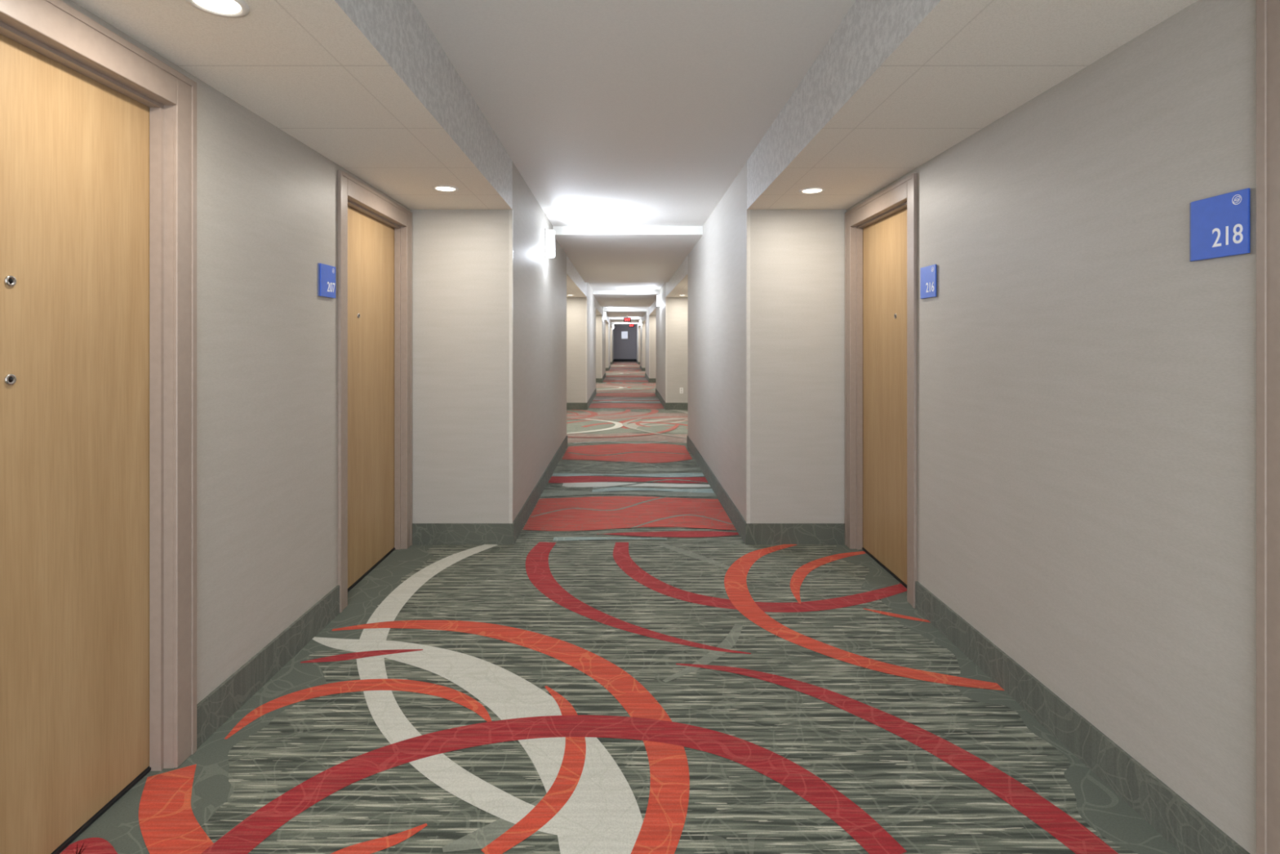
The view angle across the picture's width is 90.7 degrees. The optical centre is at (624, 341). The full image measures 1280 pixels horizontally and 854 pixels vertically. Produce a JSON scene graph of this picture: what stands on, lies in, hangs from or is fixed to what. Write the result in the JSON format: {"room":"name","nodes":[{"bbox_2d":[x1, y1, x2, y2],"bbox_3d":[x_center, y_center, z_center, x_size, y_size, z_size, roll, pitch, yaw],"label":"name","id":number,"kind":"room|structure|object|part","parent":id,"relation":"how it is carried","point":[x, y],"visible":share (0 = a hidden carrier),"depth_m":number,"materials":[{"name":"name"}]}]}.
{"room":"hotel corridor","nodes":[
{"label":"hotel corridor","id":0,"kind":"room"},
{"bbox_2d":[61,0,613,704],"bbox_3d":[-1.221,0.010,21.450,0.900,2.760,46.100,0,0,0],"label":"wall","id":1,"kind":"structure","parent":0,"point":[267,201],"depth_m":2.93,"materials":[{"name":"beige paint"}]},
{"bbox_2d":[0,0,196,853],"bbox_3d":[-1.537,0.255,1.600,0.168,2.270,1.100,0,0,0],"label":"door","id":2,"kind":"structure","parent":1,"relation":"in","point":[98,133],"depth_m":1.83,"materials":[{"name":"beige wood"}]},
{"bbox_2d":[317,262,335,297],"bbox_3d":[-1.465,-0.298,3.115,0.012,0.158,0.166,0,0,0],"label":"number sign","id":3,"kind":"object","parent":1,"relation":"attached to","point":[326,273],"visible":1,"depth_m":3.09,"materials":[{"name":"plastic"}]},
{"bbox_2d":[337,169,412,613],"bbox_3d":[-1.537,0.255,3.785,0.168,2.270,1.090,0,0,0],"label":"door","id":4,"kind":"structure","parent":1,"relation":"in","point":[375,232],"depth_m":3.84,"materials":[{"name":"beige wood"}]},
{"bbox_2d":[196,359,613,748],"bbox_3d":[-1.115,1.319,21.450,0.712,0.142,46.100,0,0,0],"label":"baseboard","id":5,"kind":"structure","parent":1,"relation":"attached to","point":[216,708],"depth_m":2.92,"materials":[{"name":"carpet"}]},
{"bbox_2d":[509,209,513,523],"bbox_3d":[-0.781,0.171,4.354,0.024,2.155,0.024,0,0,0],"label":"trim","id":6,"kind":"structure","parent":1,"relation":"attached to","point":[511,211],"depth_m":4.34,"materials":[{"name":"plastic"}]},
{"bbox_2d":[544,228,555,258],"bbox_3d":[-0.725,-0.950,6.150,0.092,0.280,0.120,0,0,0],"label":"wall sconce","id":7,"kind":"object","parent":1,"relation":"attached to","point":[549,235],"visible":1,"depth_m":6.11,"materials":[{"name":"white glass"}]},
{"bbox_3d":[-0.765,-0.950,6.150,0.012,0.280,0.120,0,0,0],"label":"plate","id":8,"kind":"part","parent":7,"relation":"part of","materials":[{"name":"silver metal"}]},
{"bbox_2d":[586,297,586,402],"bbox_3d":[-0.781,0.171,12.924,0.024,2.155,0.024,0,0,0],"label":"trim","id":9,"kind":"structure","parent":1,"relation":"attached to","point":[586,297],"depth_m":12.91,"materials":[{"name":"plastic"}]},
{"bbox_2d":[603,311,606,319],"bbox_3d":[-0.725,-0.950,23.290,0.092,0.280,0.120,0,0,0],"label":"wall sconce","id":10,"kind":"object","parent":1,"relation":"attached to","point":[604,313],"visible":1,"depth_m":23.24,"materials":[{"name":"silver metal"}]},
{"bbox_2d":[58,361,1182,853],"bbox_3d":[0.027,1.437,21.450,3.396,0.107,46.100,0,0,0],"label":"floor","id":11,"kind":"structure","parent":0,"point":[629,673],"depth_m":2.31,"materials":[{"name":"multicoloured carpet"}]},
{"bbox_2d":[613,324,636,359],"bbox_3d":[0.027,0.010,44.600,3.396,2.760,0.200,0,0,0],"label":"wall","id":12,"kind":"structure","parent":0,"point":[624,348],"depth_m":44.49,"materials":[{"name":"paint"}]},
{"bbox_2d":[621,331,627,338],"bbox_3d":[0.000,-0.460,44.482,0.480,0.560,0.034,0,0,0],"label":"framed picture","id":13,"kind":"object","parent":12,"relation":"attached to","point":[624,334],"visible":1,"depth_m":44.48,"materials":[{"name":"white plastic"}]},
{"bbox_2d":[613,359,636,361],"bbox_3d":[0.035,1.310,44.493,1.588,0.160,0.014,0,0,0],"label":"baseboard","id":14,"kind":"structure","parent":12,"relation":"attached to","point":[615,360],"depth_m":44.48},
{"bbox_2d":[71,0,1198,326],"bbox_3d":[0.027,-1.139,21.450,2.996,0.463,46.100,0,0,0],"label":"ceiling","id":15,"kind":"structure","parent":0,"point":[628,123],"depth_m":2.65,"materials":[{"name":"paint"}]},
{"bbox_2d":[185,0,249,17],"bbox_3d":[-1.090,-0.903,1.690,0.152,0.007,0.152,0,0,0],"label":"recessed light","id":16,"kind":"object","parent":15,"relation":"in","point":[223,8],"visible":1,"depth_m":1.71,"materials":[{"name":"white plastic"}]},
{"bbox_2d":[431,185,458,191],"bbox_3d":[-1.060,-0.903,3.744,0.152,0.007,0.152,0,0,0],"label":"recessed light","id":17,"kind":"object","parent":15,"relation":"in","point":[438,188],"visible":1,"depth_m":3.73,"materials":[{"name":"white plastic"}]},
{"bbox_2d":[623,315,631,321],"bbox_3d":[0.120,-1.010,27.999,0.320,0.280,0.042,0,0,0],"label":"exit sign","id":18,"kind":"object","parent":15,"relation":"hanging from","point":[625,319],"visible":1,"depth_m":27.98,"materials":[{"name":"red plastic"}]},
{"bbox_2d":[628,322,634,327],"bbox_3d":[0.420,-1.055,38.199,0.320,0.370,0.042,0,0,0],"label":"exit sign","id":19,"kind":"object","parent":15,"relation":"hanging from","point":[631,325],"visible":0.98,"depth_m":38.18,"materials":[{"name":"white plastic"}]},
{"bbox_2d":[799,186,825,194],"bbox_3d":[1.125,-0.903,3.794,0.152,0.007,0.152,0,0,0],"label":"recessed light","id":20,"kind":"object","parent":15,"relation":"in","point":[815,189],"visible":1,"depth_m":3.78,"materials":[{"name":"white plastic"}]},
{"bbox_2d":[636,0,1256,853],"bbox_3d":[1.283,0.010,21.450,0.884,2.760,46.100,0,0,0],"label":"wall","id":21,"kind":"structure","parent":0,"point":[1086,386],"depth_m":2.17,"materials":[{"name":"beige paint"}]},
{"bbox_2d":[648,315,649,377],"bbox_3d":[0.851,0.171,21.494,0.024,2.155,0.024,0,0,0],"label":"trim","id":22,"kind":"structure","parent":21,"relation":"attached to","point":[649,315],"depth_m":21.48,"materials":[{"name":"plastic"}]},
{"bbox_2d":[657,294,661,306],"bbox_3d":[0.795,-0.950,14.720,0.092,0.280,0.120,0,0,0],"label":"wall sconce","id":23,"kind":"object","parent":21,"relation":"attached to","point":[659,296],"visible":1,"depth_m":14.67,"materials":[{"name":"white glass"}]},
{"bbox_2d":[665,297,666,402],"bbox_3d":[0.851,0.171,12.924,0.024,2.155,0.024,0,0,0],"label":"trim","id":24,"kind":"structure","parent":21,"relation":"attached to","point":[665,297],"depth_m":12.91,"materials":[{"name":"plastic"}]},
{"bbox_2d":[746,209,750,523],"bbox_3d":[0.851,0.171,4.354,0.024,2.155,0.024,0,0,0],"label":"trim","id":25,"kind":"structure","parent":21,"relation":"attached to","point":[748,211],"depth_m":4.34,"materials":[{"name":"plastic"}]},
{"bbox_2d":[844,173,916,608],"bbox_3d":[1.591,0.255,3.812,0.168,2.270,1.035,0,0,0],"label":"door","id":26,"kind":"structure","parent":21,"relation":"in","point":[881,231],"depth_m":3.88,"materials":[{"name":"beige wood"}]},
{"bbox_2d":[920,264,936,298],"bbox_3d":[1.519,-0.298,3.165,0.012,0.158,0.166,0,0,0],"label":"number sign","id":27,"kind":"object","parent":21,"relation":"attached to","point":[928,273],"visible":1,"depth_m":3.15,"materials":[{"name":"plastic"}]},
{"bbox_2d":[636,360,1249,853],"bbox_3d":[1.177,1.319,21.450,0.696,0.142,46.100,0,0,0],"label":"baseboard","id":28,"kind":"structure","parent":21,"relation":"attached to","point":[1178,821],"depth_m":2.24,"materials":[{"name":"carpet"}]},
{"bbox_2d":[1189,187,1249,261],"bbox_3d":[1.519,-0.294,1.619,0.012,0.158,0.166,0,0,0],"label":"number sign","id":29,"kind":"object","parent":21,"relation":"attached to","point":[1220,224],"visible":1,"depth_m":1.61,"materials":[{"name":"plastic"}]},
{"bbox_2d":[1256,0,1279,853],"bbox_3d":[1.591,0.255,0.960,0.168,2.270,1.100,0,0,0],"label":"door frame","id":30,"kind":"structure","parent":21,"relation":"in","point":[1268,11],"depth_m":1.49,"materials":[{"name":"beige wood"}]}
]}

